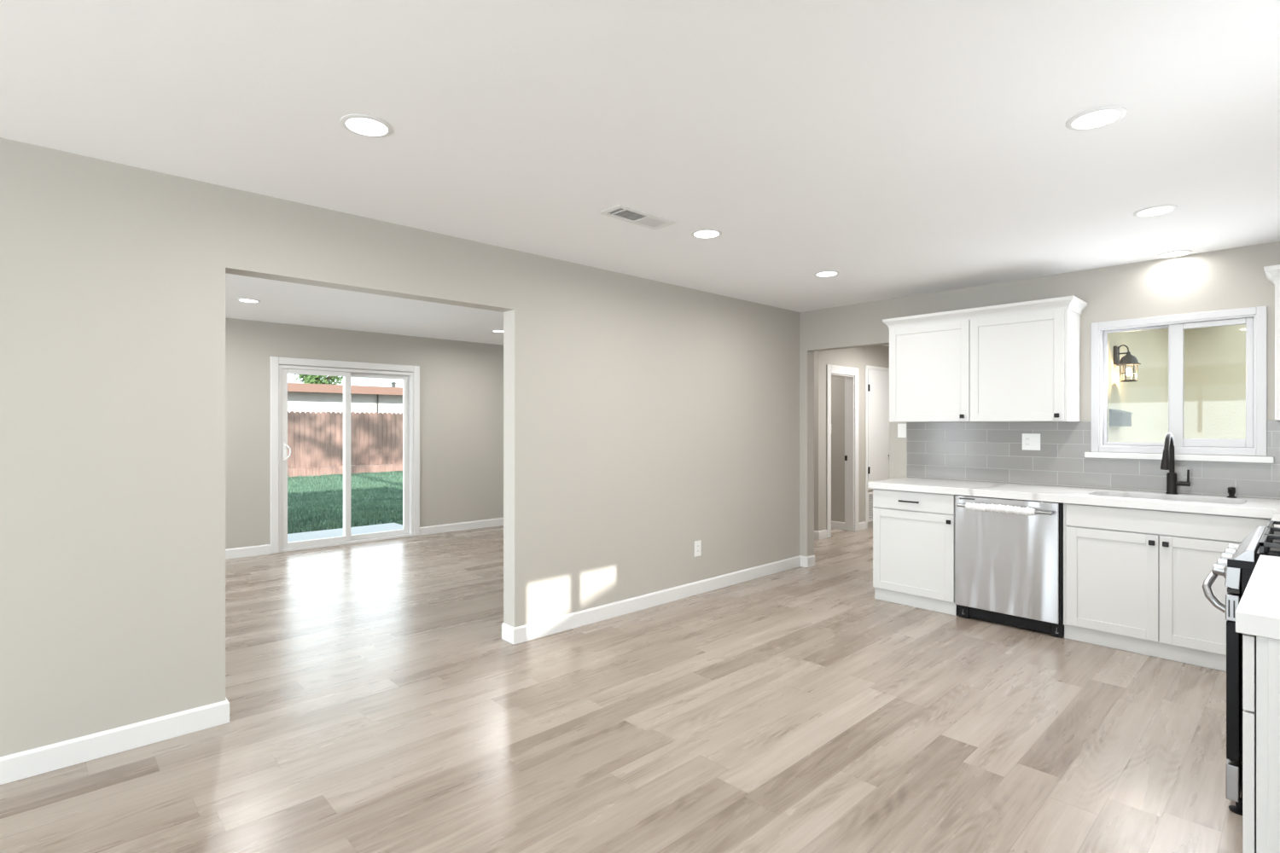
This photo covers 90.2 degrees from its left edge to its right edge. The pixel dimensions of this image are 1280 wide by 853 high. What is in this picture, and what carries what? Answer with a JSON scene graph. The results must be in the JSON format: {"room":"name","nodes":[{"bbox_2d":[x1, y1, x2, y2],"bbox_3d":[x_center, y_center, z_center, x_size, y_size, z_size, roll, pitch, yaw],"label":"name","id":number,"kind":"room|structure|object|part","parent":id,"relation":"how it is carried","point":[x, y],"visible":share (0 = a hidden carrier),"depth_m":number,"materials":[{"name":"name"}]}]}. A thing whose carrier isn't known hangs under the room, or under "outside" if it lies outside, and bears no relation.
{"room":"kitchen","nodes":[
{"label":"kitchen","id":0,"kind":"room"},
{"bbox_2d":[287,523,402,542],"bbox_3d":[-5.821,1.528,6.327,7.560,0.130,1.819,0,0,-43],"label":"patio slab","id":1,"kind":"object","parent":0,"point":[390,526],"visible":0.11,"depth_m":8.76,"materials":[{"name":"concrete"}]},
{"bbox_2d":[225,318,503,549],"bbox_3d":[-4.993,0.133,5.770,10.000,2.440,0.127,0,0,-43],"label":"wall","id":2,"kind":"structure","parent":0,"point":[462,382],"depth_m":7.78,"materials":[{"name":"beige paint"}]},
{"bbox_2d":[225,544,270,559],"bbox_3d":[-6.200,1.302,4.534,6.348,0.101,0.014,0,0,-43],"label":"baseboard","id":3,"kind":"structure","parent":2,"relation":"attached to","point":[259,549],"depth_m":6.57,"materials":[{"name":"white paint"}]},
{"bbox_2d":[270,356,419,553],"bbox_3d":[-3.318,0.313,7.292,1.626,2.079,0.157,0,0,-43],"label":"door","id":4,"kind":"structure","parent":2,"relation":"in","point":[279,446],"depth_m":7.25,"materials":[{"name":"white paint"}]},
{"bbox_3d":[-3.766,0.283,6.807,0.088,0.200,0.031,0,0,9],"label":"handle","id":5,"kind":"part","parent":4,"relation":"part of","materials":[{"name":"white plastic"}]},
{"bbox_3d":[-3.574,0.357,7.055,0.718,1.930,0.040,0,0,-43],"label":"sliding panel","id":6,"kind":"part","parent":4,"relation":"part of","materials":[{"name":"clear glass"}]},
{"bbox_3d":[-3.114,0.357,7.552,0.760,1.930,0.042,0,0,-43],"label":"fixed panel","id":7,"kind":"part","parent":4,"relation":"part of","materials":[{"name":"clear glass"}]},
{"bbox_2d":[419,517,503,535],"bbox_3d":[-2.006,1.302,8.489,1.921,0.101,0.014,0,0,-43],"label":"baseboard","id":8,"kind":"structure","parent":2,"relation":"attached to","point":[492,522],"depth_m":8.20,"materials":[{"name":"white paint"}]},
{"bbox_2d":[0,137,799,756],"bbox_3d":[-2.145,0.133,2.749,10.000,2.440,0.130,0,0,-43],"label":"wall","id":9,"kind":"structure","parent":0,"point":[645,421],"depth_m":2.87,"materials":[{"name":"beige paint"}]},
{"bbox_2d":[0,697,229,785],"bbox_3d":[-3.811,1.302,1.169,5.207,0.101,0.144,0,0,-43],"label":"baseboard","id":10,"kind":"structure","parent":9,"relation":"attached to","point":[37,761],"depth_m":2.61,"materials":[{"name":"white paint"}]},
{"bbox_2d":[501,555,814,645],"bbox_3d":[0.408,1.302,5.090,3.319,0.101,0.144,0,0,-42],"label":"baseboard","id":11,"kind":"structure","parent":9,"relation":"attached to","point":[512,635],"depth_m":4.67,"materials":[{"name":"white paint"}]},
{"bbox_2d":[694,540,701,557],"bbox_3d":[0.464,0.988,5.114,0.078,0.124,0.008,0,0,-43],"label":"wall outlet","id":12,"kind":"object","parent":9,"relation":"attached to","point":[697,544],"visible":1,"depth_m":5.11,"materials":[{"name":"white plastic"}]},
{"bbox_2d":[0,525,1242,852],"bbox_3d":[-0.741,1.383,4.176,14.000,0.060,8.120,0,0,-43],"label":"floor","id":13,"kind":"structure","parent":0,"point":[378,700],"depth_m":2.75,"materials":[{"name":"brown wood"}]},
{"bbox_2d":[872,488,956,616],"bbox_3d":[2.224,0.921,4.927,0.649,0.863,0.607,0,0,-43],"label":"base cabinet","id":14,"kind":"object","parent":13,"relation":"on","point":[914,532],"visible":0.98,"depth_m":4.72,"materials":[{"name":"white paint"}]},
{"bbox_3d":[1.991,0.565,4.724,0.032,0.011,0.148,0,0,-43],"label":"drawer handle","id":15,"kind":"part","parent":14,"relation":"part of","materials":[{"name":"black metal"}]},
{"bbox_3d":[2.018,0.563,4.733,0.019,0.136,0.599,0,0,-43],"label":"drawer","id":16,"kind":"part","parent":14,"relation":"part of","materials":[{"name":"white paint"}]},
{"bbox_2d":[954,494,1063,638],"bbox_3d":[2.636,0.919,4.444,0.678,0.860,0.641,0,0,-43],"label":"dishwasher","id":17,"kind":"object","parent":13,"relation":"on","point":[1009,567],"visible":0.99,"depth_m":4.23,"materials":[{"name":"silver metal"}]},
{"bbox_2d":[965,502,1035,516],"bbox_3d":[2.384,0.553,4.234,0.062,0.061,0.420,0,0,-43],"label":"foam sleeve","id":18,"kind":"object","parent":17,"relation":"attached to","point":[1026,511],"visible":1,"depth_m":4.21,"materials":[{"name":"white plastic"}]},
{"bbox_3d":[2.413,0.553,4.234,0.066,0.023,0.565,0,0,-43],"label":"towel bar handle","id":19,"kind":"part","parent":17,"relation":"part of","materials":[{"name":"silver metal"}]},
{"bbox_2d":[1063,503,1271,671],"bbox_3d":[3.204,0.921,3.892,0.644,0.863,0.934,0,0,-43],"label":"base cabinet","id":20,"kind":"object","parent":13,"relation":"on","point":[1133,578],"visible":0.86,"depth_m":3.72,"materials":[{"name":"white paint"}]},
{"bbox_3d":[2.845,0.945,3.856,0.019,0.616,0.454,0,0,-43],"label":"cabinet door","id":21,"kind":"part","parent":20,"relation":"part of","materials":[{"name":"white paint"}]},
{"bbox_3d":[2.965,0.680,3.695,0.027,0.029,0.029,0,0,-43],"label":"knob","id":22,"kind":"part","parent":20,"relation":"part of","materials":[{"name":"black metal"}]},
{"bbox_3d":[3.008,0.680,3.650,0.027,0.029,0.029,0,0,-43],"label":"knob","id":23,"kind":"part","parent":20,"relation":"part of","materials":[{"name":"black metal"}]},
{"bbox_3d":[3.002,0.562,3.690,0.019,0.134,0.909,0,0,-43],"label":"drawer","id":24,"kind":"part","parent":20,"relation":"part of","materials":[{"name":"white paint"}]},
{"bbox_3d":[3.159,0.945,3.523,0.019,0.616,0.450,0,0,-43],"label":"cabinet door","id":25,"kind":"part","parent":20,"relation":"part of","materials":[{"name":"white paint"}]},
{"bbox_2d":[1201,520,1279,815],"bbox_3d":[2.550,0.876,2.258,0.764,0.954,0.784,0,0,-43],"label":"gas range","id":26,"kind":"object","parent":13,"relation":"on","point":[1237,564],"visible":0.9,"depth_m":2.22,"materials":[{"name":"black metal"}]},
{"bbox_3d":[2.103,0.527,2.309,0.051,0.051,0.046,0,0,-43],"label":"control knob","id":27,"kind":"part","parent":26,"relation":"part of","materials":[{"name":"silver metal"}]},
{"bbox_2d":[1201,564,1241,762],"bbox_3d":[2.317,0.867,2.506,0.762,0.602,0.102,0,0,-43],"label":"oven","id":28,"kind":"object","parent":26,"relation":"in","point":[1233,596],"depth_m":2.22,"materials":[{"name":"grey metal"}]},
{"bbox_3d":[2.208,0.527,2.409,0.051,0.051,0.046,0,0,-43],"label":"control knob","id":29,"kind":"part","parent":26,"relation":"part of","materials":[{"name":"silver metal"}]},
{"bbox_3d":[2.314,0.527,2.509,0.051,0.051,0.046,0,0,-43],"label":"control knob","id":30,"kind":"part","parent":26,"relation":"part of","materials":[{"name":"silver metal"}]},
{"bbox_3d":[2.420,0.527,2.609,0.051,0.051,0.046,0,0,-43],"label":"control knob","id":31,"kind":"part","parent":26,"relation":"part of","materials":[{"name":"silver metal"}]},
{"bbox_3d":[2.339,1.247,2.482,0.762,0.123,0.034,0,0,-43],"label":"storage drawer","id":32,"kind":"part","parent":26,"relation":"part of","materials":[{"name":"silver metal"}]},
{"bbox_3d":[2.526,0.527,2.708,0.051,0.051,0.046,0,0,-43],"label":"control knob","id":33,"kind":"part","parent":26,"relation":"part of","materials":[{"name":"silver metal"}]},
{"bbox_3d":[2.352,0.499,2.469,0.760,0.141,0.076,0,0,-43],"label":"control panel","id":34,"kind":"part","parent":26,"relation":"part of","materials":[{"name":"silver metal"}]},
{"bbox_2d":[1255,530,1279,562],"bbox_3d":[2.599,0.452,2.207,0.760,0.031,0.641,0,0,-43],"label":"cooktop","id":35,"kind":"object","parent":26,"relation":"in","point":[1267,550],"depth_m":2.25,"materials":[{"name":"black metal"}]},
{"bbox_2d":[1241,561,1256,802],"bbox_3d":[2.585,0.888,2.221,0.754,0.840,0.672,0,0,-43],"label":"cabinet","id":36,"kind":"object","parent":13,"relation":"on","point":[1248,567],"depth_m":2.20,"materials":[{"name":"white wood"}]},
{"bbox_2d":[1242,634,1279,852],"bbox_3d":[1.970,0.921,1.607,0.950,0.864,0.657,0,0,-43],"label":"base cabinet","id":37,"kind":"object","parent":13,"relation":"on","point":[1260,655],"visible":0.7,"depth_m":1.48,"materials":[{"name":"white paint"}]},
{"bbox_3d":[1.771,0.583,1.820,0.938,0.176,0.020,0,0,-43],"label":"drawer","id":38,"kind":"part","parent":37,"relation":"part of","materials":[{"name":"white paint"}]},
{"bbox_3d":[1.771,0.967,1.820,0.938,0.582,0.020,0,0,-43],"label":"cabinet door","id":39,"kind":"part","parent":37,"relation":"part of","materials":[{"name":"white paint"}]},
{"bbox_2d":[1235,554,1279,639],"bbox_3d":[1.973,0.463,1.599,0.963,0.050,0.642,0,0,-43],"label":"countertop","id":40,"kind":"structure","parent":37,"relation":"on","point":[1258,611],"depth_m":1.57,"materials":[{"name":"white stone"}]},
{"bbox_3d":[1.648,0.921,1.259,0.005,0.864,0.582,0,0,-43],"label":"panel","id":41,"kind":"part","parent":37,"relation":"part of","materials":[{"name":"white paint"}]},
{"bbox_3d":[3.449,0.921,2.992,1.522,0.863,0.642,0,0,-43],"label":"base cabinet","id":42,"kind":"object","parent":13,"relation":"on","visible":0},
{"bbox_2d":[867,477,1279,527],"bbox_3d":[2.675,0.463,3.810,1.529,0.050,2.896,0,0,-43],"label":"countertop","id":43,"kind":"structure","parent":42,"relation":"on","point":[1243,507],"depth_m":4.05,"materials":[{"name":"white stone"}]},
{"bbox_2d":[1160,432,1190,494],"bbox_3d":[3.343,0.242,3.983,0.242,0.392,0.120,0,0,-43],"label":"kitchen faucet","id":44,"kind":"object","parent":43,"relation":"on","point":[1167,461],"visible":1,"depth_m":4.04,"materials":[{"name":"black metal"}]},
{"bbox_3d":[3.324,0.177,4.006,0.203,0.263,0.027,0,0,-42],"label":"spout","id":45,"kind":"part","parent":44,"relation":"part of","materials":[{"name":"black metal"}]},
{"bbox_2d":[1227,487,1236,498],"bbox_3d":[3.572,0.406,3.852,0.073,0.062,0.044,0,0,-43],"label":"soap dispenser","id":46,"kind":"object","parent":43,"relation":"on","point":[1231,491],"visible":1,"depth_m":3.85,"materials":[{"name":"black metal"}]},
{"bbox_2d":[0,0,1279,346],"bbox_3d":[-0.735,-1.137,4.155,14.220,0.100,8.320,0,0,-43],"label":"ceiling","id":47,"kind":"structure","parent":0,"point":[899,148],"depth_m":2.29,"materials":[{"name":"white paint"}]},
{"bbox_2d":[237,298,260,302],"bbox_3d":[-3.398,-1.083,5.539,0.176,0.006,0.176,0,0,-43],"label":"recessed light","id":48,"kind":"object","parent":47,"relation":"in","point":[248,300],"visible":1,"depth_m":5.53,"materials":[{"name":"white paint"}]},
{"bbox_2d":[239,299,257,302],"bbox_3d":[-3.398,-1.083,5.539,0.139,0.005,0.139,0,0,-43],"label":"diffuser","id":49,"kind":"object","parent":48,"relation":"attached to","point":[242,300],"depth_m":5.53,"materials":[{"name":"white plastic"}]},
{"bbox_2d":[340,114,392,137],"bbox_3d":[-0.990,-1.083,2.312,0.176,0.006,0.176,0,0,-43],"label":"recessed light","id":50,"kind":"object","parent":47,"relation":"in","point":[363,125],"visible":1,"depth_m":2.30,"materials":[{"name":"white paint"}]},
{"bbox_2d":[345,117,387,135],"bbox_3d":[-0.990,-1.083,2.312,0.139,0.005,0.139,0,0,-43],"label":"diffuser","id":51,"kind":"object","parent":50,"relation":"attached to","point":[363,126],"depth_m":2.31,"materials":[{"name":"white plastic"}]},
{"bbox_2d":[491,330,503,332],"bbox_3d":[-1.621,-1.083,7.341,0.176,0.006,0.176,0,0,-43],"label":"recessed light","id":52,"kind":"object","parent":47,"relation":"in","point":[495,331],"visible":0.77,"depth_m":7.33,"materials":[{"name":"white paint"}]},
{"bbox_2d":[598,204,676,230],"bbox_3d":[-0.009,-1.083,3.330,0.405,0.006,0.165,0,0,-43],"label":"ceiling vent","id":53,"kind":"object","parent":47,"relation":"in","point":[619,212],"visible":1,"depth_m":3.32,"materials":[{"name":"white metal"}]},
{"bbox_2d":[691,228,721,238],"bbox_3d":[0.376,-1.083,3.608,0.176,0.006,0.176,0,0,-43],"label":"recessed light","id":54,"kind":"object","parent":47,"relation":"in","point":[703,233],"visible":1,"depth_m":3.59,"materials":[{"name":"white paint"}]},
{"bbox_2d":[694,230,718,238],"bbox_3d":[0.376,-1.083,3.608,0.139,0.005,0.139,0,0,-43],"label":"diffuser","id":55,"kind":"object","parent":54,"relation":"attached to","point":[698,234],"depth_m":3.60,"materials":[{"name":"white plastic"}]},
{"bbox_2d":[814,270,839,277],"bbox_3d":[1.336,-1.083,4.559,0.176,0.006,0.176,0,0,-43],"label":"recessed light","id":56,"kind":"object","parent":47,"relation":"in","point":[826,273],"visible":1,"depth_m":4.54,"materials":[{"name":"white paint"}]},
{"bbox_2d":[816,272,837,276],"bbox_3d":[1.336,-1.083,4.559,0.139,0.005,0.139,0,0,-43],"label":"diffuser","id":57,"kind":"object","parent":56,"relation":"attached to","point":[818,274],"depth_m":4.56,"materials":[{"name":"white plastic"}]},
{"bbox_2d":[1065,105,1127,130],"bbox_3d":[1.612,-1.083,2.255,0.176,0.006,0.176,0,0,-43],"label":"recessed light","id":58,"kind":"object","parent":47,"relation":"in","point":[1099,117],"visible":1,"depth_m":2.24,"materials":[{"name":"white paint"}]},
{"bbox_2d":[1071,110,1120,128],"bbox_3d":[1.612,-1.083,2.255,0.139,0.005,0.139,0,0,-43],"label":"diffuser","id":59,"kind":"object","parent":58,"relation":"attached to","point":[1093,119],"depth_m":2.25,"materials":[{"name":"white plastic"}]},
{"bbox_2d":[1133,204,1177,217],"bbox_3d":[2.606,-1.083,3.228,0.176,0.006,0.176,0,0,-43],"label":"recessed light","id":60,"kind":"object","parent":47,"relation":"in","point":[1158,210],"visible":1,"depth_m":3.22,"materials":[{"name":"white paint"}]},
{"bbox_2d":[1137,207,1172,215],"bbox_3d":[2.606,-1.083,3.228,0.139,0.005,0.139,0,0,-43],"label":"diffuser","id":61,"kind":"object","parent":60,"relation":"attached to","point":[1149,211],"depth_m":3.22,"materials":[{"name":"white plastic"}]},
{"bbox_2d":[1156,250,1192,257],"bbox_3d":[3.380,-1.083,4.035,0.176,0.006,0.176,0,0,-43],"label":"recessed light","id":62,"kind":"object","parent":47,"relation":"in","point":[1180,253],"visible":1,"depth_m":4.02,"materials":[{"name":"white paint"}]},
{"bbox_2d":[1160,251,1188,257],"bbox_3d":[3.380,-1.083,4.035,0.139,0.005,0.139,0,0,-43],"label":"diffuser","id":63,"kind":"object","parent":62,"relation":"attached to","point":[1169,254],"depth_m":4.04,"materials":[{"name":"white plastic"}]},
{"bbox_2d":[831,376,844,522],"bbox_3d":[2.059,0.133,8.930,0.103,2.440,1.845,0,0,-43],"label":"wall","id":64,"kind":"structure","parent":0,"point":[837,383],"depth_m":8.30,"materials":[{"name":"beige paint"}]},
{"bbox_2d":[831,520,844,530],"bbox_3d":[2.049,1.302,8.855,0.014,0.101,1.740,0,0,-43],"label":"baseboard","id":65,"kind":"structure","parent":64,"relation":"attached to","point":[834,525],"depth_m":8.29,"materials":[{"name":"white paint"}]},
{"bbox_2d":[814,345,889,531],"bbox_3d":[3.021,0.133,8.487,2.610,2.440,0.120,0,0,-43],"label":"wall","id":66,"kind":"structure","parent":0,"point":[877,356],"depth_m":7.67,"materials":[{"name":"beige paint"}]},
{"bbox_2d":[826,364,858,537],"bbox_3d":[2.481,0.310,7.966,0.760,2.084,0.139,0,0,-43],"label":"door frame","id":67,"kind":"structure","parent":66,"relation":"in","point":[851,375],"depth_m":8.12,"materials":[{"name":"white paint"}]},
{"bbox_2d":[858,521,866,530],"bbox_3d":[2.869,1.302,8.251,0.185,0.101,0.014,0,0,-43],"label":"baseboard","id":68,"kind":"structure","parent":66,"relation":"attached to","point":[862,526],"depth_m":8.25,"materials":[{"name":"white paint"}]},
{"bbox_2d":[867,492,873,522],"bbox_3d":[3.203,1.076,8.568,0.615,0.385,0.012,0,0,-43],"label":"air vent","id":69,"kind":"object","parent":66,"relation":"in","point":[870,507],"visible":0.37,"depth_m":8.41,"materials":[{"name":"white metal"}]},
{"bbox_2d":[865,365,889,529],"bbox_3d":[3.229,0.283,8.551,0.740,2.140,0.072,0,0,-43],"label":"door","id":70,"kind":"structure","parent":66,"relation":"in","point":[876,380],"depth_m":8.50,"materials":[{"name":"white paint"}]},
{"bbox_3d":[3.207,0.006,8.564,0.615,1.495,0.022,0,0,-43],"label":"panel","id":71,"kind":"part","parent":70,"relation":"part of","materials":[{"name":"white paint"}]},
{"bbox_2d":[799,241,1279,557],"bbox_3d":[1.499,0.133,6.261,0.120,2.440,8.320,0,0,-43],"label":"wall","id":72,"kind":"structure","parent":0,"point":[1231,278],"depth_m":4.46,"materials":[{"name":"beige paint"}]},
{"bbox_2d":[897,424,906,437],"bbox_3d":[2.219,0.045,5.402,0.008,0.118,0.074,0,0,-43],"label":"light switch","id":73,"kind":"object","parent":72,"relation":"attached to","point":[901,427],"visible":1,"depth_m":5.40,"materials":[{"name":"white plastic"}]},
{"bbox_2d":[882,295,1087,422],"bbox_3d":[2.537,-0.441,4.798,0.376,0.828,1.307,0,0,-43],"label":"upper cabinet","id":74,"kind":"object","parent":72,"relation":"attached to","point":[1021,361],"visible":1,"depth_m":4.59,"materials":[{"name":"white paint"}]},
{"bbox_3d":[2.217,-0.402,4.916,0.019,0.745,0.607,0,0,-43],"label":"cabinet door","id":75,"kind":"part","parent":74,"relation":"part of","materials":[{"name":"white paint"}]},
{"bbox_3d":[2.538,-0.816,4.800,0.372,0.078,1.307,0,0,-43],"label":"crown moulding","id":76,"kind":"part","parent":74,"relation":"part of","materials":[{"name":"white paint"}]},
{"bbox_3d":[2.631,-0.402,4.477,0.019,0.745,0.590,0,0,-43],"label":"cabinet door","id":77,"kind":"part","parent":74,"relation":"part of","materials":[{"name":"white paint"}]},
{"bbox_3d":[2.793,-0.067,4.272,0.027,0.029,0.029,0,0,-43],"label":"knob","id":78,"kind":"part","parent":74,"relation":"part of","materials":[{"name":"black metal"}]},
{"bbox_2d":[906,420,1279,500],"bbox_3d":[3.235,0.206,4.326,0.008,0.464,2.878,0,0,-43],"label":"tile backsplash","id":79,"kind":"structure","parent":72,"relation":"attached to","point":[992,452],"depth_m":4.59,"materials":[{"name":"grey tile"}]},
{"bbox_2d":[1022,433,1040,450],"bbox_3d":[2.877,0.121,4.692,0.008,0.122,0.120,0,0,-43],"label":"wall outlet","id":80,"kind":"object","parent":79,"relation":"attached to","point":[1030,441],"visible":1,"depth_m":4.69,"materials":[{"name":"white plastic"}]},
{"bbox_2d":[1084,306,1274,463],"bbox_3d":[3.453,-0.244,4.134,0.135,0.934,0.933,0,0,-43],"label":"window","id":81,"kind":"structure","parent":72,"relation":"in","point":[1254,318],"depth_m":4.06,"materials":[{"name":"white plastic"}]},
{"bbox_3d":[3.360,-0.260,4.288,0.030,0.789,0.400,0,0,-43],"label":"fixed sash","id":82,"kind":"part","parent":81,"relation":"part of","materials":[{"name":"white plastic"}]},
{"bbox_3d":[3.421,0.204,4.103,0.045,0.038,0.933,0,0,-43],"label":"sill","id":83,"kind":"part","parent":81,"relation":"part of","materials":[{"name":"white paint"}]},
{"bbox_3d":[3.579,-0.260,4.003,0.032,0.789,0.396,0,0,-43],"label":"sliding sash","id":84,"kind":"part","parent":81,"relation":"part of","materials":[{"name":"white plastic"}]},
{"bbox_2d":[1263,264,1279,420],"bbox_3d":[3.844,-0.455,3.411,0.376,0.856,0.711,0,0,-43],"label":"upper cabinet","id":85,"kind":"object","parent":72,"relation":"attached to","point":[1272,272],"visible":1,"depth_m":3.52,"materials":[{"name":"white paint"}]},
{"bbox_3d":[3.846,-0.844,3.413,0.372,0.078,0.711,0,0,-43],"label":"crown moulding","id":86,"kind":"part","parent":85,"relation":"part of","materials":[{"name":"white paint"}]},
{"bbox_3d":[3.633,-0.416,3.414,0.019,0.773,0.328,0,0,-43],"label":"cabinet door","id":87,"kind":"part","parent":85,"relation":"part of","materials":[{"name":"white paint"}]},
{"bbox_2d":[1107,328,1168,442],"bbox_3d":[4.573,0.233,5.917,3.879,2.840,0.120,0,0,-43],"label":"wall","id":88,"kind":"structure","parent":0,"point":[1147,398],"depth_m":5.91,"materials":[{"name":"beige paint"}]},
{"bbox_2d":[1108,408,1133,426],"bbox_3d":[3.821,-0.060,5.063,0.405,0.137,0.090,0,0,-43],"label":"mailbox","id":89,"kind":"object","parent":88,"relation":"attached to","point":[1117,417],"visible":1,"depth_m":4.95,"materials":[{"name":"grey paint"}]},
{"bbox_3d":[3.821,-0.111,5.063,0.405,0.036,0.090,0,0,-43],"label":"lid","id":90,"kind":"part","parent":89,"relation":"part of","materials":[{"name":"grey paint"}]},
{"bbox_2d":[1113,344,1140,382],"bbox_3d":[3.861,-0.494,5.046,0.160,0.295,0.168,0,0,-43],"label":"wall lantern","id":91,"kind":"object","parent":88,"relation":"attached to","point":[1127,360],"visible":1,"depth_m":5.03,"materials":[{"name":"brown metal"}]},
{"bbox_3d":[3.811,-0.559,5.099,0.120,0.145,0.022,0,0,-43],"label":"plate","id":92,"kind":"part","parent":91,"relation":"part of","materials":[{"name":"brown metal"}]},
{"bbox_3d":[3.840,-0.594,5.068,0.014,0.095,0.082,0,0,-43],"label":"scroll arm","id":93,"kind":"part","parent":91,"relation":"part of","materials":[{"name":"brown metal"}]},
{"bbox_3d":[3.863,-0.423,5.043,0.041,0.062,0.042,0,0,-43],"label":"bulb","id":94,"kind":"part","parent":91,"relation":"part of","materials":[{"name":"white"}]},
{"bbox_2d":[1183,324,1245,439],"bbox_3d":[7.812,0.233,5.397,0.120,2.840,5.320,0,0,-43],"label":"window pane","id":95,"kind":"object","parent":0,"point":[1214,357],"depth_m":6.95,"materials":[{"name":"clear glass"}]},
{"bbox_3d":[1.438,0.133,8.344,0.110,2.440,1.845,0,0,-43],"label":"wall","id":96,"kind":"structure","parent":0,"visible":0},
{"bbox_2d":[814,529,827,540],"bbox_3d":[1.537,1.302,8.277,0.189,0.101,1.879,0,0,-43],"label":"baseboard","id":97,"kind":"structure","parent":96,"relation":"attached to","point":[823,534],"depth_m":7.57,"materials":[{"name":"white paint"}]},
{"label":"outside","id":98,"kind":"structure","parent":0,"visible":0},
{"bbox_3d":[1.537,1.803,6.132,120.000,0.300,120.000,0,0,-43],"label":"ground","id":99,"kind":"structure","parent":98,"visible":0},
{"bbox_2d":[293,373,343,384],"bbox_3d":[-13.930,-0.880,27.926,2.255,4.708,2.710,0,0,-43],"label":"leafy tree","id":100,"kind":"object","parent":99,"relation":"on","point":[309,379],"visible":0.34,"depth_m":27.67,"materials":[{"name":"green plant"}]},
{"bbox_2d":[287,471,402,534],"bbox_3d":[-4.225,1.491,15.158,20.000,0.205,12.440,0,0,-43],"label":"lawn","id":101,"kind":"structure","parent":99,"relation":"on","point":[315,503],"depth_m":12.22,"materials":[{"name":"plant"}]},
{"bbox_2d":[287,411,402,477],"bbox_3d":[-8.723,0.579,19.564,10.700,1.988,0.102,0,0,-43],"label":"wooden fence","id":102,"kind":"object","parent":99,"relation":"on","point":[315,440],"visible":0.3,"depth_m":19.23,"materials":[{"name":"brown wood"}]},
{"bbox_2d":[287,382,402,468],"bbox_3d":[-10.990,0.018,23.789,19.200,3.110,6.320,0,0,-43],"label":"building","id":103,"kind":"structure","parent":99,"relation":"on","point":[301,397],"depth_m":21.19,"materials":[{"name":"white paint"}]},
{"bbox_2d":[391,382,395,387],"bbox_3d":[-8.680,-1.372,22.476,0.166,0.330,0.170,0,0,-43],"label":"roof vent","id":104,"kind":"object","parent":103,"relation":"attached to","point":[393,384],"depth_m":22.43,"materials":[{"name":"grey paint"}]}
]}

